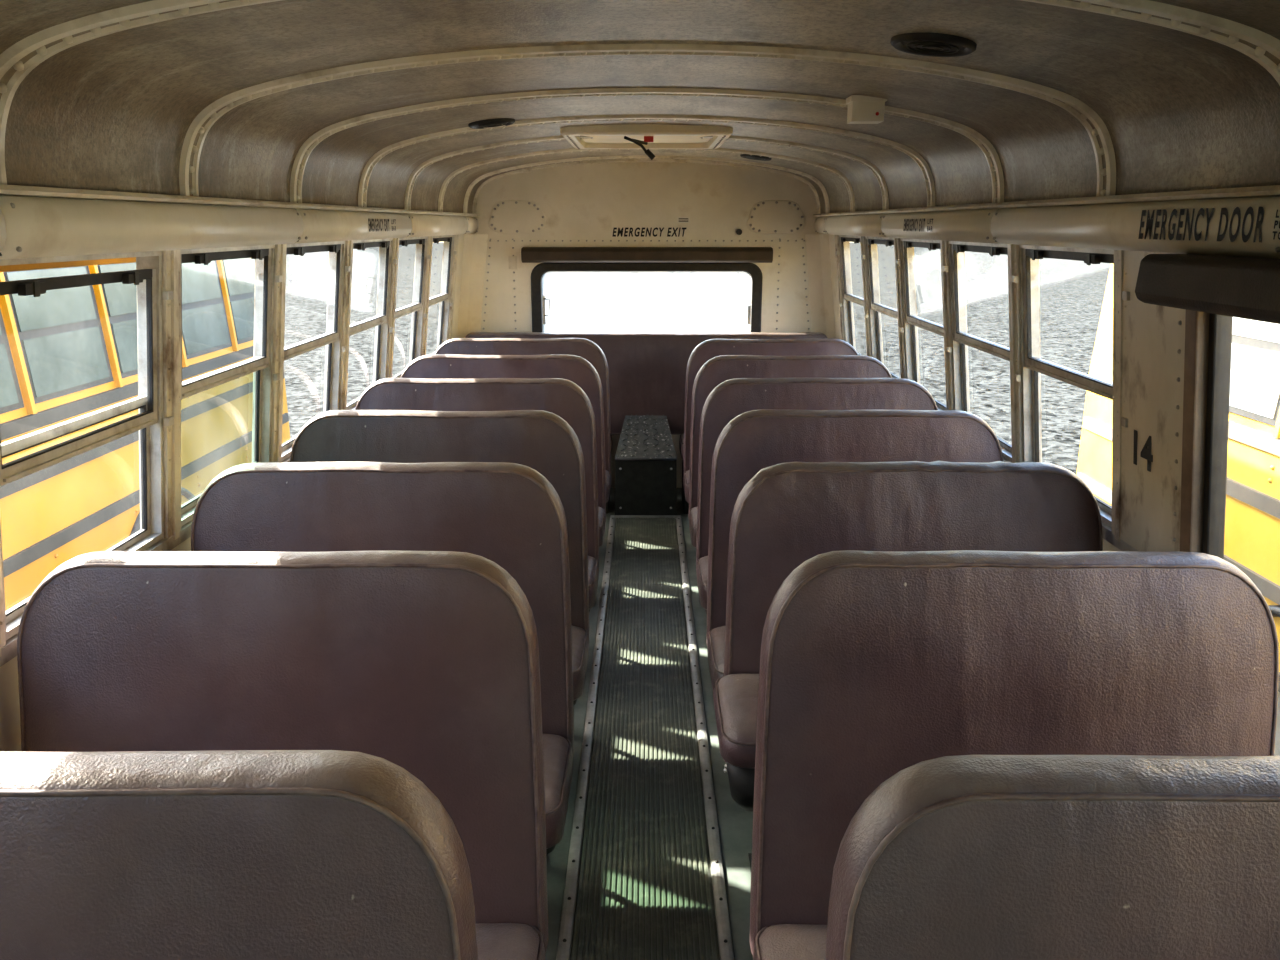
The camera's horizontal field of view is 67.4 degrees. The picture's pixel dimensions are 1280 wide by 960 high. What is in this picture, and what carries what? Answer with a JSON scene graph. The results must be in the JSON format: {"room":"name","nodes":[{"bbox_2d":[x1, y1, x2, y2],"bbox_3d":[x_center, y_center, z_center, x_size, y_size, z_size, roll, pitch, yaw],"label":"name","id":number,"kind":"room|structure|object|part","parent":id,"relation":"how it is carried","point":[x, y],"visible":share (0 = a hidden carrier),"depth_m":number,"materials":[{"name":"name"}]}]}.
{"room":"vehicle interior","nodes":[
{"label":"vehicle interior","id":0,"kind":"room"},
{"bbox_2d":[0,257,135,271],"bbox_3d":[0.013,-0.733,2.014,2.532,0.560,8.150,0,15,0],"label":"roof","id":1,"kind":"structure","parent":0,"point":[6,268],"depth_m":2.08,"materials":[{"name":"yellow metal"}]},
{"bbox_2d":[0,234,463,750],"bbox_3d":[-1.169,0.220,2.247,0.165,1.800,8.085,0,15,0],"label":"wall","id":2,"kind":"structure","parent":0,"point":[176,537],"depth_m":2.41,"materials":[{"name":"beige paint"}]},
{"bbox_2d":[0,251,163,639],"bbox_3d":[-1.171,-0.113,2.006,0.141,0.699,0.624,0,15,0],"label":"window","id":3,"kind":"structure","parent":2,"relation":"in","point":[147,277],"depth_m":2.17,"materials":[{"name":"metal"}]},
{"bbox_2d":[180,245,274,526],"bbox_3d":[-1.165,-0.293,2.682,0.144,0.699,0.624,0,15,0],"label":"window","id":4,"kind":"structure","parent":2,"relation":"in","point":[226,412],"depth_m":2.77,"materials":[{"name":"glass"}]},
{"bbox_2d":[0,184,479,258],"bbox_3d":[-1.056,-0.554,2.066,0.086,0.124,8.045,0,15,0],"label":"trim","id":5,"kind":"structure","parent":2,"relation":"attached to","point":[35,221],"depth_m":2.12,"materials":[{"name":"beige paint"}]},
{"bbox_2d":[368,219,388,231],"bbox_3d":[-1.014,-0.992,3.737,0.001,0.048,0.300,0,15,0],"label":"lettering","id":6,"kind":"object","parent":5,"relation":"attached to","point":[379,220],"depth_m":3.71},
{"bbox_2d":[281,241,344,461],"bbox_3d":[-1.160,-0.473,3.359,0.144,0.699,0.624,0,15,0],"label":"window","id":7,"kind":"structure","parent":2,"relation":"in","point":[332,338],"depth_m":3.59,"materials":[{"name":"metal"}]},
{"bbox_2d":[346,238,392,409],"bbox_3d":[-1.156,-0.653,4.035,0.144,0.699,0.624,0,15,0],"label":"window","id":8,"kind":"structure","parent":2,"relation":"in","point":[381,320],"depth_m":4.27,"materials":[{"name":"metal"}]},
{"bbox_2d":[393,236,427,377],"bbox_3d":[-1.151,-0.833,4.712,0.144,0.699,0.624,0,15,0],"label":"window","id":9,"kind":"structure","parent":2,"relation":"in","point":[417,307],"depth_m":4.96,"materials":[{"name":"metal"}]},
{"bbox_2d":[429,235,453,353],"bbox_3d":[-1.147,-1.013,5.388,0.144,0.699,0.624,0,15,0],"label":"window","id":10,"kind":"structure","parent":2,"relation":"in","point":[444,297],"depth_m":5.64,"materials":[{"name":"metal"}]},
{"bbox_2d":[0,0,1279,213],"bbox_3d":[0.013,-0.752,1.988,2.124,0.332,8.086,0,15,0],"label":"ceiling","id":11,"kind":"structure","parent":0,"point":[17,61],"depth_m":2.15,"materials":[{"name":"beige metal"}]},
{"bbox_2d":[468,118,514,128],"bbox_3d":[-0.527,-1.268,3.412,0.166,0.033,0.166,0,15,0],"label":"ceiling speaker","id":12,"kind":"object","parent":11,"relation":"attached to","point":[482,124],"depth_m":3.37},
{"bbox_2d":[560,124,732,159],"bbox_3d":[0.028,-1.444,4.179,0.690,0.128,0.780,0,15,0],"label":"roof hatch","id":13,"kind":"object","parent":11,"relation":"attached to","point":[630,136],"visible":0.98,"depth_m":3.95,"materials":[{"name":"beige paint"}]},
{"bbox_3d":[-0.001,-1.388,4.015,0.130,0.104,0.186,0,15,0],"label":"hatch handle","id":14,"kind":"part","parent":13,"relation":"part of","materials":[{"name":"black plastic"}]},
{"bbox_3d":[0.028,-1.484,4.169,0.690,0.046,0.780,0,15,0],"label":"hatch frame","id":15,"kind":"part","parent":13,"relation":"part of","materials":[{"name":"beige paint"}]},
{"bbox_2d":[740,154,771,160],"bbox_3d":[0.613,-1.707,5.078,0.166,0.035,0.166,0,15,0],"label":"ceiling speaker","id":16,"kind":"object","parent":11,"relation":"attached to","point":[755,157],"depth_m":5.03},
{"bbox_2d":[846,95,886,123],"bbox_3d":[0.638,-1.046,2.713,0.100,0.069,0.080,0,15,0],"label":"box","id":17,"kind":"object","parent":11,"relation":"attached to","point":[862,109],"depth_m":2.68,"materials":[{"name":"beige plastic"}]},
{"bbox_2d":[890,32,976,56],"bbox_3d":[0.583,-0.865,1.908,0.166,0.034,0.166,0,15,0],"label":"ceiling speaker","id":18,"kind":"object","parent":11,"relation":"attached to","point":[920,43],"depth_m":1.88},
{"bbox_2d":[457,162,835,487],"bbox_3d":[0.038,-0.943,6.087,2.480,2.072,0.150,0,15,0],"label":"wall","id":19,"kind":"structure","parent":0,"point":[580,205],"depth_m":5.94,"materials":[{"name":"beige paint"}]},
{"bbox_2d":[508,229,741,268],"bbox_3d":[-0.095,-1.435,5.972,1.453,0.243,0.020,0,15,0],"label":"fittings","id":20,"kind":"object","parent":19,"relation":"attached to","point":[512,260],"visible":1,"depth_m":5.99,"materials":[{"name":"paint"}]},
{"bbox_2d":[531,263,762,332],"bbox_3d":[0.041,-1.054,6.081,1.455,0.630,0.085,0,15,0],"label":"window","id":21,"kind":"structure","parent":19,"relation":"in","point":[566,314],"depth_m":6.04,"materials":[{"name":"black rubber"}]},
{"bbox_2d":[521,247,772,262],"bbox_3d":[0.043,-1.393,5.943,1.550,0.093,0.082,0,15,0],"label":"pad","id":22,"kind":"object","parent":19,"relation":"attached to","point":[528,254],"visible":1,"depth_m":5.91,"materials":[{"name":"leather"}]},
{"bbox_2d":[612,228,685,236],"bbox_3d":[0.059,-1.537,5.952,0.460,0.055,0.001,0,15,0],"label":"emergency exit lettering","id":23,"kind":"object","parent":19,"relation":"attached to","point":[619,231],"visible":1,"depth_m":5.95},
{"bbox_2d":[677,217,689,222],"bbox_3d":[0.269,-1.607,5.932,0.080,0.035,0.005,0,15,0],"label":"sticker","id":24,"kind":"object","parent":19,"relation":"attached to","point":[679,219],"visible":1,"depth_m":5.93,"materials":[{"name":"beige paper"}]},
{"bbox_2d":[545,488,752,959],"bbox_3d":[0.013,1.115,2.501,2.480,0.060,8.040,0,15,0],"label":"floor","id":25,"kind":"structure","parent":0,"point":[735,824],"depth_m":2.86,"materials":[{"name":"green rubber"}]},
{"bbox_2d":[0,750,477,959],"bbox_3d":[-0.692,0.908,1.024,1.019,1.098,0.540,0,15,0],"label":"seat","id":26,"kind":"object","parent":25,"relation":"on","point":[217,854],"visible":1,"depth_m":1.06,"materials":[{"name":"brown leather"}]},
{"bbox_2d":[17,550,548,959],"bbox_3d":[-0.687,0.727,1.700,1.019,1.102,0.539,0,15,0],"label":"seat","id":27,"kind":"object","parent":25,"relation":"on","point":[425,663],"visible":0.7,"depth_m":1.76,"materials":[{"name":"brown leather"}]},
{"bbox_2d":[476,923,545,959],"bbox_3d":[-0.675,0.936,1.676,0.994,0.161,0.386,0,15,0],"label":"cushion","id":28,"kind":"object","parent":27,"relation":"on","point":[495,941],"depth_m":1.77,"materials":[{"name":"brown leather"}]},
{"bbox_2d":[191,462,573,856],"bbox_3d":[-0.683,0.547,2.376,1.019,1.102,0.538,0,15,0],"label":"seat","id":29,"kind":"object","parent":25,"relation":"on","point":[509,515],"visible":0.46,"depth_m":2.42,"materials":[{"name":"brown leather"}]},
{"bbox_2d":[543,734,572,853],"bbox_3d":[-0.671,0.756,2.353,0.994,0.161,0.386,0,15,0],"label":"cushion","id":30,"kind":"object","parent":29,"relation":"on","point":[557,748],"depth_m":2.29,"materials":[{"name":"brown leather"}]},
{"bbox_2d":[290,410,588,704],"bbox_3d":[-0.679,0.365,3.052,1.019,1.104,0.538,0,15,0],"label":"seat","id":31,"kind":"object","parent":25,"relation":"on","point":[542,441],"visible":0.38,"depth_m":3.10,"materials":[{"name":"brown leather"}]},
{"bbox_2d":[572,625,588,704],"bbox_3d":[-0.667,0.576,3.029,0.994,0.161,0.386,0,15,0],"label":"cushion","id":32,"kind":"object","parent":31,"relation":"on","point":[580,633],"depth_m":2.96,"materials":[{"name":"brown leather"}]},
{"bbox_2d":[355,378,598,611],"bbox_3d":[-0.674,0.187,3.729,1.019,1.102,0.538,0,15,0],"label":"seat","id":33,"kind":"object","parent":25,"relation":"on","point":[564,398],"visible":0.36,"depth_m":3.78,"materials":[{"name":"brown leather"}]},
{"bbox_2d":[588,556,598,611],"bbox_3d":[-0.662,0.396,3.706,0.994,0.161,0.386,0,15,0],"label":"cushion","id":34,"kind":"object","parent":33,"relation":"on","point":[593,561],"depth_m":3.63,"materials":[{"name":"brown leather"}]},
{"bbox_2d":[400,354,605,546],"bbox_3d":[-0.670,0.006,4.406,1.019,1.103,0.540,0,15,0],"label":"seat","id":35,"kind":"object","parent":25,"relation":"on","point":[575,369],"visible":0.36,"depth_m":4.45,"materials":[{"name":"brown leather"}]},
{"bbox_2d":[598,506,605,546],"bbox_3d":[-0.658,0.216,4.382,0.994,0.161,0.386,0,15,0],"label":"cushion","id":36,"kind":"object","parent":35,"relation":"on","point":[601,509],"depth_m":4.32,"materials":[{"name":"brown leather"}]},
{"bbox_2d":[434,338,610,502],"bbox_3d":[-0.665,-0.173,5.082,1.019,1.101,0.538,0,15,0],"label":"seat","id":37,"kind":"object","parent":25,"relation":"on","point":[586,349],"visible":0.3,"depth_m":5.13,"materials":[{"name":"brown leather"}]},
{"bbox_2d":[605,470,610,502],"bbox_3d":[-0.653,0.036,5.059,0.994,0.161,0.386,0,15,0],"label":"cushion","id":38,"kind":"object","parent":37,"relation":"on","point":[607,472],"depth_m":4.98,"materials":[{"name":"red plastic"}]},
{"bbox_2d":[556,517,615,959],"bbox_3d":[-0.183,1.125,2.308,0.034,0.017,7.060,0,15,0],"label":"trim","id":39,"kind":"structure","parent":25,"relation":"on","point":[573,867],"depth_m":2.98,"materials":[{"name":"grey metal"}]},
{"bbox_2d":[570,518,719,959],"bbox_3d":[0.012,1.130,2.308,0.356,0.007,7.060,0,15,0],"label":"aisle rubber mat","id":40,"kind":"object","parent":25,"relation":"on","point":[645,889],"visible":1,"depth_m":3.00,"materials":[{"name":"rubber"}]},
{"bbox_2d":[610,515,680,518],"bbox_3d":[0.034,0.221,5.711,0.420,0.016,0.025,0,15,0],"label":"trim","id":41,"kind":"structure","parent":25,"relation":"on","point":[615,516],"depth_m":5.70,"materials":[{"name":"metal"}]},
{"bbox_2d":[465,332,826,514],"bbox_3d":[0.036,-0.350,5.854,2.266,1.046,0.548,0,15,0],"label":"seat","id":42,"kind":"object","parent":25,"relation":"on","point":[647,370],"visible":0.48,"depth_m":5.89,"materials":[{"name":"red plastic"}]},
{"bbox_3d":[0.037,-0.601,5.981,2.260,0.626,0.174,0,15,0],"label":"backrest","id":43,"kind":"part","parent":42,"relation":"part of","materials":[{"name":"brown leather"}]},
{"bbox_3d":[0.036,0.015,5.933,2.240,0.300,0.340,0,15,0],"label":"seat","id":44,"kind":"part","parent":42,"relation":"part of","materials":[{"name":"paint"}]},
{"bbox_2d":[679,433,683,458],"bbox_3d":[0.706,-0.201,5.851,0.926,0.161,0.386,0,15,0],"label":"cushion","id":45,"kind":"object","parent":42,"relation":"on","point":[681,441],"depth_m":5.76,"materials":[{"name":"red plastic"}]},
{"bbox_2d":[676,517,733,959],"bbox_3d":[0.207,1.125,2.306,0.034,0.017,7.060,0,15,0],"label":"trim","id":46,"kind":"structure","parent":25,"relation":"on","point":[717,872],"depth_m":2.98,"materials":[{"name":"grey metal"}]},
{"bbox_2d":[683,338,858,502],"bbox_3d":[0.735,-0.170,5.075,1.004,1.098,0.540,0,15,0],"label":"seat","id":47,"kind":"object","parent":25,"relation":"on","point":[709,349],"visible":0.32,"depth_m":5.12,"materials":[{"name":"brown leather"}]},
{"bbox_2d":[683,470,688,502],"bbox_3d":[0.722,0.038,5.050,0.979,0.161,0.386,0,15,0],"label":"cushion","id":48,"kind":"object","parent":47,"relation":"on","point":[685,472],"depth_m":4.97,"materials":[{"name":"red plastic"}]},
{"bbox_2d":[689,355,891,547],"bbox_3d":[0.731,0.009,4.397,1.004,1.101,0.538,0,15,0],"label":"seat","id":49,"kind":"object","parent":25,"relation":"on","point":[719,369],"visible":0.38,"depth_m":4.45,"materials":[{"name":"brown leather"}]},
{"bbox_2d":[689,507,696,547],"bbox_3d":[0.718,0.218,4.374,0.979,0.161,0.386,0,15,0],"label":"cushion","id":50,"kind":"object","parent":49,"relation":"on","point":[692,510],"depth_m":4.29,"materials":[{"name":"brown leather"}]},
{"bbox_2d":[696,378,937,613],"bbox_3d":[0.726,0.188,3.721,1.004,1.104,0.539,0,15,0],"label":"seat","id":51,"kind":"object","parent":25,"relation":"on","point":[731,398],"visible":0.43,"depth_m":3.77,"materials":[{"name":"brown leather"}]},
{"bbox_2d":[696,556,707,613],"bbox_3d":[0.713,0.398,3.697,0.979,0.161,0.386,0,15,0],"label":"cushion","id":52,"kind":"object","parent":51,"relation":"on","point":[701,561],"depth_m":3.63,"materials":[{"name":"brown leather"}]},
{"bbox_2d":[706,409,1002,689],"bbox_3d":[0.722,0.366,3.043,1.004,1.107,0.538,0,15,0],"label":"seat","id":53,"kind":"object","parent":25,"relation":"on","point":[753,441],"visible":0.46,"depth_m":3.09,"materials":[{"name":"brown leather"}]},
{"bbox_2d":[707,626,725,689],"bbox_3d":[0.709,0.578,3.021,0.979,0.161,0.386,0,15,0],"label":"cushion","id":54,"kind":"object","parent":53,"relation":"on","point":[715,634],"depth_m":3.00,"materials":[{"name":"brown leather"}]},
{"bbox_2d":[713,461,1102,870],"bbox_3d":[0.703,0.545,2.375,1.034,1.104,0.538,0,15,0],"label":"seat","id":55,"kind":"object","parent":25,"relation":"on","point":[789,514],"visible":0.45,"depth_m":2.42,"materials":[{"name":"brown leather"}]},
{"bbox_2d":[713,673,758,810],"bbox_3d":[0.680,0.641,2.355,0.989,0.248,0.326,0,15,0],"label":"cushion","id":56,"kind":"object","parent":55,"relation":"on","point":[735,695],"depth_m":2.25,"materials":[{"name":"brown leather"}]},
{"bbox_3d":[0.759,0.792,2.387,0.921,0.622,0.436,0,15,0],"label":"seat frame","id":57,"kind":"part","parent":55,"relation":"part of","materials":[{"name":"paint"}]},
{"bbox_2d":[750,550,1278,959],"bbox_3d":[0.713,0.727,1.691,1.004,1.105,0.540,0,15,0],"label":"seat","id":58,"kind":"object","parent":25,"relation":"on","point":[875,666],"visible":0.72,"depth_m":1.75,"materials":[{"name":"brown leather"}]},
{"bbox_2d":[753,924,826,959],"bbox_3d":[0.700,0.938,1.668,0.979,0.161,0.386,0,15,0],"label":"cushion","id":59,"kind":"object","parent":58,"relation":"on","point":[770,941],"depth_m":1.76,"materials":[{"name":"brown leather"}]},
{"bbox_2d":[825,755,1279,959],"bbox_3d":[0.709,0.911,1.015,1.004,1.097,0.538,0,15,0],"label":"seat","id":60,"kind":"object","parent":25,"relation":"on","point":[958,857],"visible":1,"depth_m":1.05,"materials":[{"name":"brown leather"}]},
{"bbox_2d":[829,234,1185,551],"bbox_3d":[1.196,0.224,2.233,0.165,1.800,8.085,0,15,0],"label":"wall","id":61,"kind":"structure","parent":0,"point":[1148,339],"depth_m":2.27,"materials":[{"name":"beige paint"}]},
{"bbox_2d":[839,235,863,354],"bbox_3d":[1.216,-1.009,5.374,0.144,0.699,0.624,0,15,0],"label":"window","id":62,"kind":"structure","parent":61,"relation":"in","point":[848,298],"depth_m":5.62,"materials":[{"name":"metal"}]},
{"bbox_2d":[865,236,898,377],"bbox_3d":[1.211,-0.829,4.697,0.144,0.699,0.624,0,15,0],"label":"window","id":63,"kind":"structure","parent":61,"relation":"in","point":[875,308],"depth_m":4.94,"materials":[{"name":"metal"}]},
{"bbox_2d":[900,238,946,409],"bbox_3d":[1.207,-0.649,4.021,0.144,0.699,0.624,0,15,0],"label":"window","id":64,"kind":"structure","parent":61,"relation":"in","point":[911,320],"depth_m":4.26,"materials":[{"name":"metal"}]},
{"bbox_2d":[948,241,1011,461],"bbox_3d":[1.202,-0.469,3.344,0.144,0.699,0.624,0,15,0],"label":"window","id":65,"kind":"structure","parent":61,"relation":"in","point":[961,339],"depth_m":3.57,"materials":[{"name":"metal"}]},
{"bbox_2d":[813,185,1279,258],"bbox_3d":[1.082,-0.550,2.053,0.086,0.124,8.045,0,15,0],"label":"trim","id":66,"kind":"structure","parent":61,"relation":"attached to","point":[1112,222],"depth_m":2.24,"materials":[{"name":"beige paint"}]},
{"bbox_2d":[904,219,924,231],"bbox_3d":[1.063,-0.989,3.724,0.001,0.048,0.300,0,15,0],"label":"lettering","id":67,"kind":"object","parent":66,"relation":"attached to","point":[913,220],"depth_m":3.73},
{"bbox_2d":[1138,207,1263,242],"bbox_3d":[1.050,-0.483,1.815,0.001,0.060,0.420,0,15,0],"label":"lettering","id":68,"kind":"object","parent":66,"relation":"attached to","point":[1149,223],"depth_m":1.80},
{"bbox_2d":[1273,210,1279,239],"bbox_3d":[1.048,-0.406,1.525,0.001,0.048,0.130,0,15,0],"label":"lettering","id":69,"kind":"object","parent":66,"relation":"attached to","point":[1274,232],"depth_m":1.58},
{"bbox_2d":[1019,245,1113,526],"bbox_3d":[1.198,-0.289,2.668,0.144,0.699,0.624,0,15,0],"label":"window","id":70,"kind":"structure","parent":61,"relation":"in","point":[1032,365],"depth_m":2.89,"materials":[{"name":"metal"}]},
{"bbox_2d":[1133,430,1152,471],"bbox_3d":[1.174,-0.068,2.240,0.010,0.084,0.090,0,15,0],"label":"number","id":71,"kind":"object","parent":61,"relation":"attached to","point":[1145,453],"visible":1,"depth_m":2.23,"materials":[{"name":"black paint"}]},
{"bbox_2d":[1180,310,1232,559],"bbox_3d":[1.190,0.468,1.633,0.157,1.635,1.110,0,15,0],"label":"door","id":72,"kind":"structure","parent":61,"relation":"in","point":[1208,336],"depth_m":2.00,"materials":[{"name":"beige paint"}]},
{"bbox_2d":[1135,254,1279,323],"bbox_3d":[1.054,-0.273,1.429,0.133,0.096,1.015,0,15,0],"label":"pad","id":73,"kind":"object","parent":61,"relation":"attached to","point":[1233,286],"visible":0.98,"depth_m":1.66,"materials":[{"name":"leather"}]},
{"label":"outside","id":74,"kind":"structure","parent":0,"visible":0},
{"bbox_2d":[284,243,1110,474],"bbox_3d":[0.000,2.551,0.679,300.000,0.001,300.000,0,15,0],"label":"outdoor background","id":75,"kind":"structure","parent":74,"point":[1072,292],"depth_m":28.84,"materials":[{"name":"white"}]},
{"bbox_2d":[0,258,289,610],"bbox_3d":[-4.175,0.632,1.954,2.428,3.047,12.640,0,15,0],"label":"bus","id":76,"kind":"object","parent":75,"relation":"on","point":[66,354],"visible":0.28,"depth_m":5.10,"materials":[{"name":"yellow metal"}]},
{"bbox_2d":[1077,263,1279,755],"bbox_3d":[3.939,0.960,0.721,2.428,3.047,11.190,0,15,0],"label":"bus","id":77,"kind":"object","parent":75,"relation":"on","point":[1252,512],"visible":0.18,"depth_m":4.38,"materials":[{"name":"painted metal"},{"name":"glass"},{"name":"black rubber"}]}
]}

